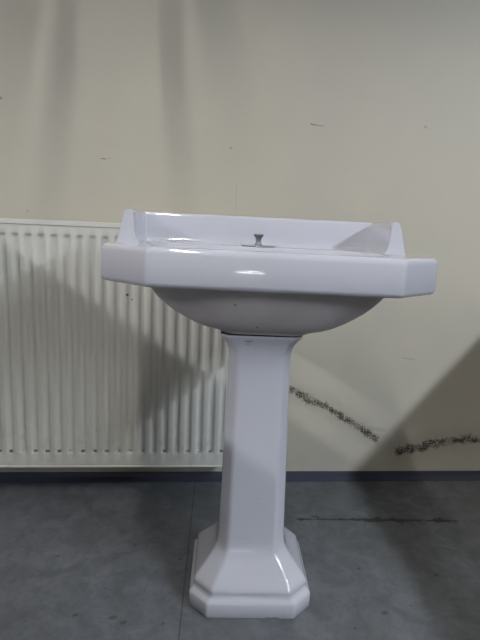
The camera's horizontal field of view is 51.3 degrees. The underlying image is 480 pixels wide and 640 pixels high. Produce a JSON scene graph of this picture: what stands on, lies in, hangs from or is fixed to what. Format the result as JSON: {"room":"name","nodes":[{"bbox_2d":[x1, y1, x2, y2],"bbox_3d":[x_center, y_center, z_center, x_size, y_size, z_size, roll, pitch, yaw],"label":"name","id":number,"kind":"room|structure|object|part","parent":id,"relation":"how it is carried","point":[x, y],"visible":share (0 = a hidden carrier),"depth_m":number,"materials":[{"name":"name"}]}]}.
{"room":"bathroom","nodes":[
{"label":"bathroom","id":0,"kind":"room"},
{"bbox_2d":[0,0,479,471],"bbox_3d":[-0.320,-0.769,1.484,8.400,2.620,0.100,1,10,-5],"label":"wall","id":1,"kind":"structure","parent":0,"point":[368,111],"depth_m":1.51,"materials":[{"name":"beige paint"}]},
{"bbox_2d":[0,218,228,467],"bbox_3d":[-0.774,0.072,1.494,1.564,0.744,0.103,1,10,-5],"label":"panel radiator","id":2,"kind":"object","parent":1,"relation":"attached to","point":[96,372],"visible":0.67,"depth_m":1.50,"materials":[{"name":"white metal"}]},
{"bbox_2d":[0,218,120,227],"bbox_3d":[-0.757,-0.285,1.415,1.564,0.014,0.073,1,10,-5],"label":"grille","id":3,"kind":"object","parent":2,"relation":"attached to","point":[4,222],"depth_m":1.40,"materials":[{"name":"white metal"}]},
{"bbox_2d":[0,471,479,482],"bbox_3d":[-0.368,0.519,1.652,8.200,0.024,0.026,1,10,-5],"label":"baseboard","id":4,"kind":"structure","parent":1,"relation":"attached to","point":[192,476],"depth_m":1.68,"materials":[{"name":"grey plastic"}]},
{"bbox_2d":[0,481,479,639],"bbox_3d":[-0.086,1.172,-1.558,8.400,0.100,6.800,1,10,-5],"label":"floor","id":5,"kind":"structure","parent":0,"point":[383,560],"depth_m":1.28,"materials":[{"name":"grey tile"}]},
{"bbox_2d":[101,209,437,618],"bbox_3d":[0.044,0.201,1.138,0.662,0.865,0.390,2,10,-2],"label":"pedestal sink","id":6,"kind":"object","parent":5,"relation":"on","point":[267,284],"visible":1,"depth_m":1.07,"materials":[{"name":"white ceramic"}]},
{"bbox_3d":[0.043,-0.188,1.170,0.024,0.027,0.024,2,10,-2],"label":"knob","id":7,"kind":"part","parent":6,"relation":"part of","materials":[{"name":"silver metal"}]},
{"bbox_2d":[101,241,437,297],"bbox_3d":[0.056,-0.093,1.085,0.662,0.123,0.390,2,10,-2],"label":"sink rim","id":8,"kind":"object","parent":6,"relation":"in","point":[172,269],"depth_m":0.89,"materials":[{"name":"white ceramic"}]}
]}

